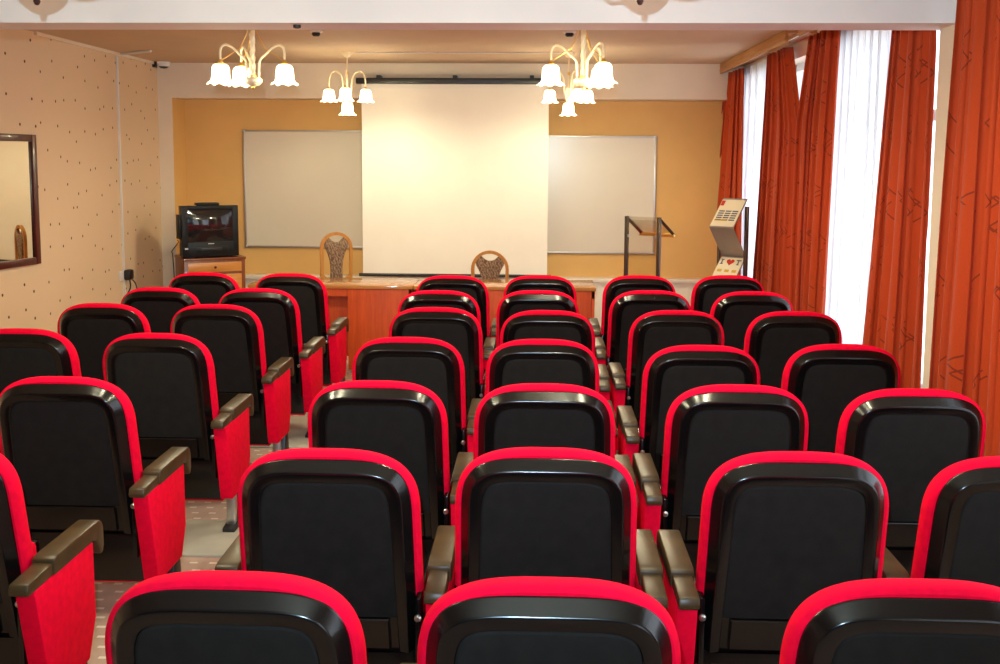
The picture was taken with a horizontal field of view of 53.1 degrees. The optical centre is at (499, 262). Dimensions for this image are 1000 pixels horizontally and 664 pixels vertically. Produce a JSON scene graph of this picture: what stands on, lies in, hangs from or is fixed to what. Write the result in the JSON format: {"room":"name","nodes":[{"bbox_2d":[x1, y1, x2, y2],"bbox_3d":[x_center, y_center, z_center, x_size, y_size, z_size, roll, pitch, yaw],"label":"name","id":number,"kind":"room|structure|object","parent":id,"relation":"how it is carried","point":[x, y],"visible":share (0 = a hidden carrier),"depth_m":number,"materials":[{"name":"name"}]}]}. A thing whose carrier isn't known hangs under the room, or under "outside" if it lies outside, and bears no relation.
{"room":"assembly chamber","nodes":[
{"label":"assembly chamber","id":0,"kind":"room"},
{"bbox_2d":[0,30,162,332],"bbox_3d":[-4.541,-0.019,3.778,0.574,2.670,13.933,1,6,10],"label":"wall","id":1,"kind":"structure","parent":0,"point":[62,94],"depth_m":8.35,"materials":[{"name":"paper"}]},
{"bbox_2d":[0,133,40,269],"bbox_3d":[-3.592,-0.450,7.316,0.030,0.980,0.620,2,6,13],"label":"wall mirror","id":2,"kind":"object","parent":1,"relation":"attached to","point":[20,243],"visible":1,"depth_m":7.42,"materials":[{"name":"brown mirror"}]},
{"bbox_2d":[34,32,153,63],"bbox_3d":[-3.462,-1.858,8.767,0.022,0.026,2.450,1,6,2],"label":"trim","id":3,"kind":"structure","parent":1,"relation":"attached to","point":[40,34],"depth_m":8.42,"materials":[{"name":"beige paint"}]},
{"bbox_2d":[115,56,125,296],"bbox_3d":[-3.461,-0.699,9.132,0.018,2.335,0.024,1,6,2],"label":"conduit","id":4,"kind":"object","parent":1,"relation":"attached to","point":[116,57],"visible":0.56,"depth_m":9.11,"materials":[{"name":"white plastic"}]},
{"bbox_2d":[157,64,175,286],"bbox_3d":[-3.356,-0.686,10.292,0.142,2.670,0.350,1,6,2],"label":"pier","id":5,"kind":"object","parent":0,"point":[165,118],"visible":0.36,"depth_m":10.09,"materials":[{"name":"beige paint"}]},
{"bbox_2d":[172,98,186,254],"bbox_3d":[-3.284,-0.513,10.309,0.004,2.325,0.346,1,6,2],"label":"niche","id":6,"kind":"object","parent":5,"relation":"attached to","point":[178,105],"visible":0.43,"depth_m":10.23,"materials":[{"name":"orange paint"}]},
{"bbox_2d":[87,356,351,663],"bbox_3d":[-1.671,1.379,3.877,8.200,0.100,13.900,1,6,2],"label":"floor","id":7,"kind":"structure","parent":0,"point":[107,594],"depth_m":4.23,"materials":[{"name":"carpet"}]},
{"bbox_2d":[0,328,81,392],"bbox_3d":[-2.237,0.755,4.804,0.591,0.945,0.519,1,6,2],"label":"chair","id":8,"kind":"object","parent":7,"relation":"on","point":[24,352],"visible":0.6,"depth_m":4.57,"materials":[{"name":"red fabric"}]},
{"bbox_2d":[0,453,103,663],"bbox_3d":[-1.605,0.945,3.002,0.666,0.945,0.519,1,6,2],"label":"chair","id":9,"kind":"object","parent":7,"relation":"on","point":[48,608],"visible":1,"depth_m":2.87,"materials":[{"name":"red fabric"}]},
{"bbox_2d":[0,453,33,573],"bbox_3d":[-1.607,0.731,2.874,0.514,0.493,0.176,1,6,2],"label":"backrest cushion","id":10,"kind":"object","parent":9,"relation":"on","point":[16,550],"depth_m":2.82,"materials":[{"name":"red fabric"}]},
{"bbox_2d":[0,376,190,581],"bbox_3d":[-1.573,0.862,3.804,0.666,0.945,0.519,1,6,2],"label":"chair","id":11,"kind":"object","parent":7,"relation":"on","point":[72,445],"visible":0.78,"depth_m":3.63,"materials":[{"name":"red fabric"}]},
{"bbox_2d":[0,376,142,483],"bbox_3d":[-1.576,0.648,3.675,0.514,0.493,0.176,1,6,2],"label":"backrest cushion","id":12,"kind":"object","parent":11,"relation":"on","point":[45,442],"depth_m":3.59,"materials":[{"name":"red fabric"}]},
{"bbox_2d":[57,303,150,380],"bbox_3d":[-2.188,0.671,5.617,0.591,0.945,0.519,1,6,2],"label":"chair","id":13,"kind":"object","parent":7,"relation":"on","point":[90,327],"visible":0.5,"depth_m":5.38,"materials":[{"name":"red fabric"}]},
{"bbox_2d":[57,303,150,333],"bbox_3d":[-2.154,0.458,5.487,0.514,0.493,0.176,1,6,2],"label":"backrest cushion","id":14,"kind":"object","parent":13,"relation":"on","point":[135,321],"depth_m":5.37,"materials":[{"name":"red fabric"}]},
{"bbox_2d":[121,287,199,332],"bbox_3d":[-2.107,0.602,6.293,0.591,0.945,0.519,1,6,2],"label":"chair","id":15,"kind":"object","parent":7,"relation":"on","point":[159,305],"visible":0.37,"depth_m":6.05,"materials":[{"name":"red fabric"}]},
{"bbox_2d":[121,287,199,304],"bbox_3d":[-2.072,0.388,6.163,0.514,0.493,0.176,1,6,2],"label":"backrest cushion","id":16,"kind":"object","parent":15,"relation":"on","point":[140,296],"depth_m":6.04,"materials":[{"name":"red fabric"}]},
{"bbox_2d":[103,333,253,531],"bbox_3d":[-1.544,0.769,4.706,0.666,0.945,0.519,1,6,2],"label":"chair","id":17,"kind":"object","parent":7,"relation":"on","point":[168,379],"visible":0.68,"depth_m":4.53,"materials":[{"name":"red fabric"}]},
{"bbox_2d":[103,333,218,418],"bbox_3d":[-1.547,0.555,4.577,0.514,0.493,0.176,1,6,2],"label":"backrest cushion","id":18,"kind":"object","parent":17,"relation":"on","point":[159,384],"depth_m":4.49,"materials":[{"name":"red fabric"}]},
{"bbox_2d":[169,272,239,303],"bbox_3d":[-2.080,0.519,7.100,0.591,0.945,0.519,1,6,2],"label":"chair","id":19,"kind":"object","parent":7,"relation":"on","point":[208,287],"visible":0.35,"depth_m":6.86,"materials":[{"name":"red fabric"}]},
{"bbox_2d":[169,272,239,288],"bbox_3d":[-2.046,0.305,6.970,0.514,0.493,0.176,1,6,2],"label":"backrest cushion","id":20,"kind":"object","parent":19,"relation":"on","point":[192,280],"depth_m":6.85,"materials":[{"name":"red fabric"}]},
{"bbox_2d":[174,254,245,288],"bbox_3d":[-2.815,0.323,9.744,0.586,0.783,0.495,-3,7,-28],"label":"base cabinet","id":21,"kind":"object","parent":7,"relation":"on","point":[234,267],"visible":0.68,"depth_m":9.55,"materials":[{"name":"brown wood"}]},
{"bbox_2d":[176,202,238,257],"bbox_3d":[-2.850,-0.324,9.667,0.542,0.518,0.456,-3,7,-28],"label":"television","id":22,"kind":"object","parent":21,"relation":"on","point":[204,229],"visible":1,"depth_m":9.48,"materials":[{"name":"black plastic"}]},
{"bbox_2d":[182,520,238,556],"bbox_3d":[-1.130,1.256,4.554,1.330,0.012,0.416,1,6,2],"label":"trim","id":23,"kind":"structure","parent":7,"relation":"on","point":[202,538],"depth_m":4.54,"materials":[{"name":"plastic"}]},
{"bbox_2d":[170,304,293,451],"bbox_3d":[-1.534,0.677,5.601,0.666,0.945,0.519,1,6,2],"label":"chair","id":24,"kind":"object","parent":7,"relation":"on","point":[233,335],"visible":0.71,"depth_m":5.41,"materials":[{"name":"red fabric"}]},
{"bbox_2d":[170,304,266,376],"bbox_3d":[-1.536,0.463,5.472,0.514,0.493,0.176,1,6,2],"label":"backrest cushion","id":25,"kind":"object","parent":24,"relation":"on","point":[236,346],"depth_m":5.38,"materials":[{"name":"red fabric"}]},
{"bbox_2d":[105,570,366,663],"bbox_3d":[-0.547,1.043,2.114,0.591,0.945,0.519,1,6,2],"label":"chair","id":26,"kind":"object","parent":7,"relation":"on","point":[199,616],"visible":1,"depth_m":1.87,"materials":[{"name":"black plastic"}]},
{"bbox_2d":[219,288,324,437],"bbox_3d":[-1.468,0.608,6.271,0.666,0.945,0.519,1,6,2],"label":"chair","id":27,"kind":"object","parent":7,"relation":"on","point":[278,312],"visible":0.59,"depth_m":6.08,"materials":[{"name":"red fabric"}]},
{"bbox_2d":[219,288,302,352],"bbox_3d":[-1.471,0.394,6.143,0.514,0.493,0.176,1,6,2],"label":"backrest cushion","id":28,"kind":"object","parent":27,"relation":"on","point":[279,315],"depth_m":6.04,"materials":[{"name":"red fabric"}]},
{"bbox_2d":[250,416,308,448],"bbox_3d":[-1.063,1.073,6.330,1.330,0.012,0.712,1,6,2],"label":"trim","id":29,"kind":"structure","parent":7,"relation":"on","point":[298,427],"depth_m":6.27,"materials":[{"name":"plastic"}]},
{"bbox_2d":[255,273,348,385],"bbox_3d":[-1.437,0.525,7.069,0.666,0.945,0.519,1,6,2],"label":"chair","id":30,"kind":"object","parent":7,"relation":"on","point":[310,293],"visible":0.5,"depth_m":6.87,"materials":[{"name":"red fabric"}]},
{"bbox_2d":[255,273,329,333],"bbox_3d":[-1.440,0.311,6.940,0.514,0.493,0.176,1,6,2],"label":"backrest cushion","id":31,"kind":"object","parent":30,"relation":"on","point":[310,293],"depth_m":6.84,"materials":[{"name":"red fabric"}]},
{"bbox_2d":[215,448,433,663],"bbox_3d":[-0.506,0.959,2.929,0.591,0.945,0.519,1,6,2],"label":"chair","id":32,"kind":"object","parent":7,"relation":"on","point":[348,521],"visible":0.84,"depth_m":2.72,"materials":[{"name":"red fabric"}]},
{"bbox_2d":[237,448,424,609],"bbox_3d":[-0.471,0.745,2.799,0.514,0.493,0.176,1,6,2],"label":"backrest cushion","id":33,"kind":"object","parent":32,"relation":"on","point":[363,542],"depth_m":2.72,"materials":[{"name":"red fabric"}]},
{"bbox_2d":[248,277,419,369],"bbox_3d":[-1.348,0.513,8.263,1.326,0.725,0.521,1,6,2],"label":"desk","id":34,"kind":"object","parent":7,"relation":"on","point":[370,305],"visible":0.38,"depth_m":8.00,"materials":[{"name":"brown wood"}]},
{"bbox_2d":[320,232,352,277],"bbox_3d":[-1.434,0.266,9.022,0.420,1.063,0.503,-2,6,-22],"label":"chair","id":35,"kind":"object","parent":7,"relation":"on","point":[336,251],"visible":0.49,"depth_m":9.14,"materials":[{"name":"brown wood"}]},
{"bbox_2d":[308,380,455,568],"bbox_3d":[-0.473,0.872,3.768,0.591,0.945,0.519,1,6,2],"label":"chair","id":36,"kind":"object","parent":7,"relation":"on","point":[405,422],"visible":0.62,"depth_m":3.54,"materials":[{"name":"black plastic"}]},
{"bbox_2d":[308,380,450,507],"bbox_3d":[-0.439,0.658,3.637,0.514,0.493,0.176,1,6,2],"label":"backrest cushion","id":37,"kind":"object","parent":36,"relation":"on","point":[417,438],"depth_m":3.55,"materials":[{"name":"red fabric"}]},
{"bbox_2d":[352,337,469,472],"bbox_3d":[-0.443,0.782,4.642,0.591,0.945,0.519,1,6,2],"label":"chair","id":38,"kind":"object","parent":7,"relation":"on","point":[436,365],"visible":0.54,"depth_m":4.41,"materials":[{"name":"red fabric"}]},
{"bbox_2d":[389,307,485,413],"bbox_3d":[-0.379,0.690,5.538,0.591,0.945,0.519,1,6,2],"label":"chair","id":39,"kind":"object","parent":7,"relation":"on","point":[459,328],"visible":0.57,"depth_m":5.30,"materials":[{"name":"red fabric"}]},
{"bbox_2d":[397,290,480,324],"bbox_3d":[-0.403,0.618,6.228,0.591,0.945,0.519,1,6,2],"label":"chair","id":40,"kind":"object","parent":7,"relation":"on","point":[424,298],"visible":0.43,"depth_m":5.98,"materials":[{"name":"red fabric"}]},
{"bbox_2d":[416,275,490,345],"bbox_3d":[-0.360,0.538,7.004,0.591,0.945,0.519,1,6,2],"label":"chair","id":41,"kind":"object","parent":7,"relation":"on","point":[472,286],"visible":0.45,"depth_m":6.76,"materials":[{"name":"red fabric"}]},
{"bbox_2d":[471,250,508,278],"bbox_3d":[-0.118,0.364,8.867,0.420,0.916,0.503,1,6,8],"label":"chair","id":42,"kind":"object","parent":7,"relation":"on","point":[487,269],"visible":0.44,"depth_m":9.00,"materials":[{"name":"brown wood"}]},
{"bbox_2d":[413,278,595,326],"bbox_3d":[0.043,0.526,8.212,1.450,0.725,0.521,1,6,2],"label":"desk","id":43,"kind":"object","parent":7,"relation":"on","point":[585,290],"visible":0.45,"depth_m":7.94,"materials":[{"name":"brown wood"}]},
{"bbox_2d":[483,290,578,371],"bbox_3d":[0.234,0.620,6.250,0.666,0.945,0.519,1,6,2],"label":"chair","id":44,"kind":"object","parent":7,"relation":"on","point":[513,303],"visible":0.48,"depth_m":6.01,"materials":[{"name":"red fabric"}]},
{"bbox_2d":[496,290,578,347],"bbox_3d":[0.231,0.405,6.121,0.514,0.493,0.176,1,6,2],"label":"backrest cushion","id":45,"kind":"object","parent":44,"relation":"on","point":[511,304],"depth_m":6.01,"materials":[{"name":"red fabric"}]},
{"bbox_2d":[491,275,576,337],"bbox_3d":[0.277,0.539,7.030,0.666,0.945,0.519,1,6,2],"label":"chair","id":46,"kind":"object","parent":7,"relation":"on","point":[529,282],"visible":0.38,"depth_m":6.78,"materials":[{"name":"red fabric"}]},
{"bbox_2d":[503,275,576,303],"bbox_3d":[0.274,0.325,6.902,0.514,0.493,0.176,1,6,2],"label":"backrest cushion","id":47,"kind":"object","parent":46,"relation":"on","point":[529,282],"depth_m":6.78,"materials":[{"name":"red fabric"}]},
{"bbox_2d":[400,576,680,663],"bbox_3d":[0.096,1.048,2.092,0.666,0.945,0.519,1,6,2],"label":"chair","id":48,"kind":"object","parent":7,"relation":"on","point":[515,619],"visible":1,"depth_m":1.85,"materials":[{"name":"black plastic"}]},
{"bbox_2d":[467,339,617,454],"bbox_3d":[0.192,0.789,4.608,0.666,0.945,0.519,1,6,2],"label":"chair","id":49,"kind":"object","parent":7,"relation":"on","point":[560,361],"visible":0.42,"depth_m":4.37,"materials":[{"name":"red fabric"}]},
{"bbox_2d":[485,339,598,395],"bbox_3d":[0.189,0.575,4.480,0.514,0.493,0.176,1,6,2],"label":"backrest cushion","id":50,"kind":"object","parent":49,"relation":"on","point":[500,372],"depth_m":4.37,"materials":[{"name":"red fabric"}]},
{"bbox_2d":[450,383,638,525],"bbox_3d":[0.161,0.879,3.733,0.666,0.945,0.519,1,6,2],"label":"chair","id":51,"kind":"object","parent":7,"relation":"on","point":[523,414],"visible":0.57,"depth_m":3.50,"materials":[{"name":"black plastic"}]},
{"bbox_2d":[473,383,614,459],"bbox_3d":[0.159,0.665,3.604,0.514,0.493,0.176,1,6,2],"label":"backrest cushion","id":52,"kind":"object","parent":51,"relation":"on","point":[509,428],"depth_m":3.50,"materials":[{"name":"red fabric"}]},
{"bbox_2d":[424,447,667,613],"bbox_3d":[0.131,0.960,2.948,0.666,0.945,0.519,1,6,2],"label":"chair","id":53,"kind":"object","parent":7,"relation":"on","point":[520,511],"visible":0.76,"depth_m":2.73,"materials":[{"name":"red fabric"}]},
{"bbox_2d":[455,447,636,587],"bbox_3d":[0.128,0.746,2.819,0.514,0.493,0.176,1,6,2],"label":"backrest cushion","id":54,"kind":"object","parent":53,"relation":"on","point":[509,528],"depth_m":2.74,"materials":[{"name":"red fabric"}]},
{"bbox_2d":[484,310,609,399],"bbox_3d":[0.253,0.702,5.452,0.666,0.945,0.519,1,6,2],"label":"chair","id":55,"kind":"object","parent":7,"relation":"on","point":[531,324],"visible":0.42,"depth_m":5.21,"materials":[{"name":"red fabric"}]},
{"bbox_2d":[500,310,594,354],"bbox_3d":[0.251,0.488,5.323,0.514,0.493,0.176,1,6,2],"label":"backrest cushion","id":56,"kind":"object","parent":55,"relation":"on","point":[583,333],"depth_m":5.21,"materials":[{"name":"red fabric"}]},
{"bbox_2d":[588,275,675,348],"bbox_3d":[0.925,0.539,7.064,0.591,0.945,0.519,1,6,2],"label":"chair","id":57,"kind":"object","parent":7,"relation":"on","point":[617,286],"visible":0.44,"depth_m":6.83,"materials":[{"name":"red fabric"}]},
{"bbox_2d":[601,275,675,334],"bbox_3d":[0.960,0.326,6.934,0.514,0.493,0.176,1,6,2],"label":"backrest cushion","id":58,"kind":"object","parent":57,"relation":"on","point":[617,286],"depth_m":6.82,"materials":[{"name":"red fabric"}]},
{"bbox_2d":[595,290,690,383],"bbox_3d":[0.882,0.620,6.279,0.591,0.945,0.519,1,6,2],"label":"chair","id":59,"kind":"object","parent":7,"relation":"on","point":[626,307],"visible":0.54,"depth_m":6.05,"materials":[{"name":"red fabric"}]},
{"bbox_2d":[624,216,675,276],"bbox_3d":[1.282,0.212,8.767,0.346,1.249,0.420,4,7,35],"label":"lectern","id":60,"kind":"object","parent":7,"relation":"on","point":[660,221],"visible":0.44,"depth_m":8.72,"materials":[{"name":"metal"}]},
{"bbox_2d":[608,310,723,454],"bbox_3d":[0.901,0.703,5.479,0.591,0.945,0.519,1,6,2],"label":"chair","id":61,"kind":"object","parent":7,"relation":"on","point":[652,332],"visible":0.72,"depth_m":5.25,"materials":[{"name":"red fabric"}]},
{"bbox_2d":[625,310,723,396],"bbox_3d":[0.936,0.489,5.349,0.514,0.493,0.176,1,6,2],"label":"backrest cushion","id":62,"kind":"object","parent":61,"relation":"on","point":[645,339],"depth_m":5.25,"materials":[{"name":"red fabric"}]},
{"bbox_2d":[616,345,759,480],"bbox_3d":[0.834,0.805,4.489,0.591,0.945,0.519,1,6,2],"label":"chair","id":63,"kind":"object","parent":7,"relation":"on","point":[672,371],"visible":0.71,"depth_m":4.26,"materials":[{"name":"red fabric"}]},
{"bbox_2d":[639,345,759,437],"bbox_3d":[0.869,0.591,4.358,0.514,0.493,0.176,1,6,2],"label":"backrest cushion","id":64,"kind":"object","parent":63,"relation":"on","point":[661,384],"depth_m":4.26,"materials":[{"name":"red fabric"}]},
{"bbox_2d":[632,384,808,572],"bbox_3d":[0.809,0.883,3.735,0.591,0.945,0.519,1,6,2],"label":"chair","id":65,"kind":"object","parent":7,"relation":"on","point":[707,427],"visible":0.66,"depth_m":3.52,"materials":[{"name":"black plastic"}]},
{"bbox_2d":[661,384,808,496],"bbox_3d":[0.843,0.669,3.605,0.514,0.493,0.176,1,6,2],"label":"backrest cushion","id":66,"kind":"object","parent":65,"relation":"on","point":[698,443],"depth_m":3.51,"materials":[{"name":"red fabric"}]},
{"bbox_2d":[690,275,763,313],"bbox_3d":[1.581,0.540,7.092,0.666,0.945,0.519,1,6,2],"label":"chair","id":67,"kind":"object","parent":7,"relation":"on","point":[706,291],"visible":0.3,"depth_m":6.85,"materials":[{"name":"red fabric"}]},
{"bbox_2d":[709,198,748,275],"bbox_3d":[1.849,0.205,7.983,0.276,1.432,0.364,6,8,44],"label":"magazine rack","id":68,"kind":"object","parent":7,"relation":"on","point":[728,244],"visible":0.34,"depth_m":7.86,"materials":[{"name":"grey metal"}]},
{"bbox_2d":[710,228,742,256],"bbox_3d":[1.798,-0.159,7.891,0.216,0.243,0.205,6,8,44],"label":"tray","id":69,"kind":"object","parent":68,"relation":"on","point":[728,244],"depth_m":7.89,"materials":[{"name":"grey metal"}]},
{"bbox_2d":[712,257,742,275],"bbox_3d":[1.789,0.069,7.906,0.208,0.207,0.186,6,8,44],"label":"leaflet","id":70,"kind":"object","parent":68,"relation":"on","point":[726,265],"visible":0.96,"depth_m":7.93,"materials":[{"name":"beige paper"}]},
{"bbox_2d":[710,199,745,226],"bbox_3d":[1.792,-0.390,7.859,0.208,0.203,0.182,6,8,44],"label":"leaflet","id":71,"kind":"object","parent":68,"relation":"on","point":[728,211],"visible":1,"depth_m":7.86,"materials":[{"name":"beige paper"}]},
{"bbox_2d":[709,198,747,228],"bbox_3d":[1.796,-0.389,7.864,0.216,0.227,0.204,6,8,44],"label":"tray","id":72,"kind":"object","parent":68,"relation":"on","point":[746,208],"depth_m":7.82,"materials":[{"name":"paper"}]},
{"bbox_2d":[720,256,742,274],"bbox_3d":[1.794,0.071,7.911,0.216,0.227,0.204,6,8,44],"label":"tray","id":73,"kind":"object","parent":68,"relation":"on","point":[720,256],"depth_m":7.94,"materials":[{"name":"paper"}]},
{"bbox_2d":[710,291,792,350],"bbox_3d":[1.535,0.626,6.258,0.666,0.945,0.519,1,6,2],"label":"chair","id":74,"kind":"object","parent":7,"relation":"on","point":[735,311],"visible":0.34,"depth_m":6.02,"materials":[{"name":"red fabric"}]},
{"bbox_2d":[710,291,792,316],"bbox_3d":[1.532,0.412,6.129,0.514,0.493,0.176,1,6,2],"label":"backrest cushion","id":75,"kind":"object","parent":74,"relation":"on","point":[725,305],"depth_m":6.01,"materials":[{"name":"red fabric"}]},
{"bbox_2d":[656,451,888,663],"bbox_3d":[0.777,0.966,2.924,0.591,0.945,0.519,1,6,2],"label":"chair","id":76,"kind":"object","parent":7,"relation":"on","point":[778,529],"visible":0.9,"depth_m":2.73,"materials":[{"name":"red fabric"}]},
{"bbox_2d":[695,451,888,593],"bbox_3d":[0.812,0.753,2.794,0.514,0.493,0.176,1,6,2],"label":"backrest cushion","id":77,"kind":"object","parent":76,"relation":"on","point":[758,539],"depth_m":2.71,"materials":[{"name":"red fabric"}]},
{"bbox_2d":[744,311,841,388],"bbox_3d":[1.555,0.708,5.465,0.666,0.945,0.519,1,6,2],"label":"chair","id":78,"kind":"object","parent":7,"relation":"on","point":[771,338],"visible":0.37,"depth_m":5.23,"materials":[{"name":"red fabric"}]},
{"bbox_2d":[744,311,841,353],"bbox_3d":[1.552,0.494,5.336,0.514,0.493,0.176,1,6,2],"label":"backrest cushion","id":79,"kind":"object","parent":78,"relation":"on","point":[761,337],"depth_m":5.23,"materials":[{"name":"red fabric"}]},
{"bbox_2d":[781,344,900,452],"bbox_3d":[1.490,0.804,4.528,0.666,0.945,0.519,1,6,2],"label":"chair","id":80,"kind":"object","parent":7,"relation":"on","point":[825,378],"visible":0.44,"depth_m":4.30,"materials":[{"name":"red fabric"}]},
{"bbox_2d":[781,344,900,390],"bbox_3d":[1.487,0.591,4.399,0.514,0.493,0.176,1,6,2],"label":"backrest cushion","id":81,"kind":"object","parent":80,"relation":"on","point":[797,376],"depth_m":4.29,"materials":[{"name":"red fabric"}]},
{"bbox_2d":[779,578,999,663],"bbox_3d":[0.764,1.052,2.096,0.591,0.945,0.519,1,6,2],"label":"chair","id":82,"kind":"object","parent":7,"relation":"on","point":[877,620],"visible":1,"depth_m":1.85,"materials":[{"name":"black plastic"}]},
{"bbox_2d":[835,388,985,576],"bbox_3d":[1.449,0.891,3.686,0.666,0.945,0.519,1,6,2],"label":"chair","id":83,"kind":"object","parent":7,"relation":"on","point":[908,436],"visible":0.41,"depth_m":3.47,"materials":[{"name":"black plastic"}]},
{"bbox_2d":[835,388,985,456],"bbox_3d":[1.446,0.677,3.558,0.514,0.493,0.176,1,6,2],"label":"backrest cushion","id":84,"kind":"object","parent":83,"relation":"on","point":[890,435],"depth_m":3.46,"materials":[{"name":"red fabric"}]},
{"bbox_2d":[882,456,999,586],"bbox_3d":[1.410,0.973,2.891,0.666,0.945,0.519,1,6,2],"label":"chair","id":85,"kind":"object","parent":7,"relation":"on","point":[958,537],"visible":0.55,"depth_m":2.69,"materials":[{"name":"red fabric"}]},
{"bbox_2d":[28,30,783,63],"bbox_3d":[-1.656,-1.376,3.593,8.200,0.100,13.900,1,6,2],"label":"ceiling","id":86,"kind":"structure","parent":0,"point":[172,46],"depth_m":8.24,"materials":[{"name":"paint"}]},
{"bbox_2d":[207,30,298,89],"bbox_3d":[-1.435,-1.280,5.806,0.485,0.544,0.339,3,7,25],"label":"chandelier","id":87,"kind":"object","parent":86,"relation":"hanging from","point":[242,76],"visible":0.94,"depth_m":5.80,"materials":[{"name":"white glass"}]},
{"bbox_2d":[320,51,373,115],"bbox_3d":[-1.363,-1.585,8.819,0.493,0.557,0.327,1,6,2],"label":"chandelier","id":88,"kind":"object","parent":86,"relation":"hanging from","point":[345,92],"visible":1,"depth_m":8.87,"materials":[{"name":"white glass"}]},
{"bbox_2d":[0,0,956,29],"bbox_3d":[-1.267,-1.270,4.670,6.900,0.327,0.250,1,6,2],"label":"beam","id":89,"kind":"structure","parent":86,"relation":"attached to","point":[14,14],"depth_m":4.53,"materials":[{"name":"white paint"}]},
{"bbox_2d":[541,52,595,115],"bbox_3d":[0.604,-1.567,8.760,0.492,0.557,0.311,1,6,2],"label":"chandelier","id":90,"kind":"object","parent":86,"relation":"hanging from","point":[585,96],"visible":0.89,"depth_m":8.80,"materials":[{"name":"white glass"}]},
{"bbox_2d":[537,30,617,90],"bbox_3d":[0.439,-1.263,5.738,0.457,0.542,0.469,1,6,2],"label":"chandelier","id":91,"kind":"object","parent":86,"relation":"hanging from","point":[601,76],"visible":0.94,"depth_m":5.72,"materials":[{"name":"white glass"}]},
{"bbox_2d":[929,0,999,456],"bbox_3d":[1.931,0.026,3.844,0.136,2.560,1.255,0,6,1],"label":"curtain","id":92,"kind":"object","parent":86,"relation":"hanging from","point":[965,346],"visible":0.66,"depth_m":4.04,"materials":[{"name":"orange fabric"}]},
{"bbox_2d":[185,100,722,277],"bbox_3d":[-0.515,-0.685,10.437,5.810,2.670,0.150,1,6,2],"label":"wall","id":93,"kind":"structure","parent":0,"point":[688,160],"depth_m":10.33,"materials":[{"name":"orange paint"}]},
{"bbox_2d":[242,130,362,247],"bbox_3d":[-1.665,-0.759,10.381,2.006,1.224,0.028,1,6,2],"label":"whiteboard","id":94,"kind":"object","parent":93,"relation":"attached to","point":[301,187],"visible":0.48,"depth_m":10.39,"materials":[{"name":"ceramic"}]},
{"bbox_2d":[245,273,702,326],"bbox_3d":[-0.432,0.401,10.380,5.620,0.522,0.180,1,6,2],"label":"baseboard","id":95,"kind":"structure","parent":93,"relation":"attached to","point":[684,287],"depth_m":10.27,"materials":[{"name":"white paint"}]},
{"bbox_2d":[547,135,656,253],"bbox_3d":[0.596,-0.700,10.301,2.006,1.217,0.028,1,6,2],"label":"whiteboard","id":96,"kind":"object","parent":93,"relation":"attached to","point":[595,182],"visible":0.56,"depth_m":10.28,"materials":[{"name":"ceramic"}]},
{"bbox_2d":[171,63,742,101],"bbox_3d":[-0.447,-1.815,10.066,5.668,0.345,0.350,1,6,2],"label":"lintel","id":97,"kind":"object","parent":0,"point":[636,82],"visible":0.5,"depth_m":9.89,"materials":[{"name":"beige paint"}]},
{"bbox_2d":[356,75,548,277],"bbox_3d":[-0.448,-0.848,9.897,1.924,1.980,0.185,1,6,2],"label":"projection screen","id":98,"kind":"object","parent":97,"relation":"attached to","point":[455,169],"visible":0.89,"depth_m":9.85,"materials":[{"name":"fabric"}]},
{"bbox_2d":[743,30,820,68],"bbox_3d":[2.258,0.039,3.591,0.250,2.670,13.700,1,6,2],"label":"wall","id":99,"kind":"structure","parent":0,"point":[800,48],"depth_m":7.74,"materials":[{"name":"beige paint"}]},
{"bbox_2d":[719,30,816,73],"bbox_3d":[2.212,-1.761,8.482,0.234,0.094,2.590,1,6,2],"label":"pelmet","id":100,"kind":"object","parent":99,"relation":"attached to","point":[785,38],"visible":0.91,"depth_m":7.99,"materials":[{"name":"brown wood"}]},
{"bbox_2d":[717,68,743,275],"bbox_3d":[2.272,-0.626,10.243,0.113,2.547,2.251,1,6,2],"label":"curtain","id":101,"kind":"object","parent":100,"relation":"hanging from","point":[731,147],"visible":0.49,"depth_m":9.58,"materials":[{"name":"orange fabric"}]},
{"bbox_2d":[741,59,766,277],"bbox_3d":[2.305,-0.515,9.096,0.055,2.560,2.513,1,6,2],"label":"sheer curtain","id":102,"kind":"object","parent":100,"relation":"hanging from","point":[754,75],"visible":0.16,"depth_m":9.15,"materials":[{"name":"white fabric"}]},
{"bbox_2d":[753,47,798,299],"bbox_3d":[2.191,-0.394,7.987,0.124,2.547,1.262,1,6,2],"label":"curtain","id":103,"kind":"object","parent":100,"relation":"hanging from","point":[771,267],"visible":0.62,"depth_m":7.80,"materials":[{"name":"orange fabric"}]},
{"bbox_2d":[798,30,814,36],"bbox_3d":[2.109,-1.479,5.744,0.234,0.094,2.160,1,6,2],"label":"pelmet","id":104,"kind":"object","parent":99,"relation":"attached to","point":[801,32],"visible":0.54,"depth_m":6.70,"materials":[{"name":"brown wood"}]},
{"bbox_2d":[789,30,840,313],"bbox_3d":[2.145,-0.277,6.853,0.119,2.546,0.864,1,6,2],"label":"curtain","id":105,"kind":"object","parent":104,"relation":"hanging from","point":[815,122],"visible":0.72,"depth_m":6.73,"materials":[{"name":"orange fabric"}]},
{"bbox_2d":[825,30,891,343],"bbox_3d":[2.203,-0.231,6.341,0.047,2.560,1.886,1,6,2],"label":"sheer curtain","id":106,"kind":"object","parent":104,"relation":"hanging from","point":[863,54],"visible":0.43,"depth_m":6.18,"materials":[{"name":"white fabric"}]},
{"bbox_2d":[862,30,936,387],"bbox_3d":[2.088,-0.121,5.342,0.102,2.546,0.898,1,6,2],"label":"curtain","id":107,"kind":"object","parent":104,"relation":"hanging from","point":[894,314],"visible":0.65,"depth_m":5.09,"materials":[{"name":"orange fabric"}]},
{"bbox_2d":[922,24,954,388],"bbox_3d":[2.103,0.091,4.661,0.138,2.343,0.205,1,6,2],"label":"pilaster","id":108,"kind":"object","parent":99,"relation":"attached to","point":[947,33],"visible":0.07,"depth_m":4.66,"materials":[{"name":"beige paint"}]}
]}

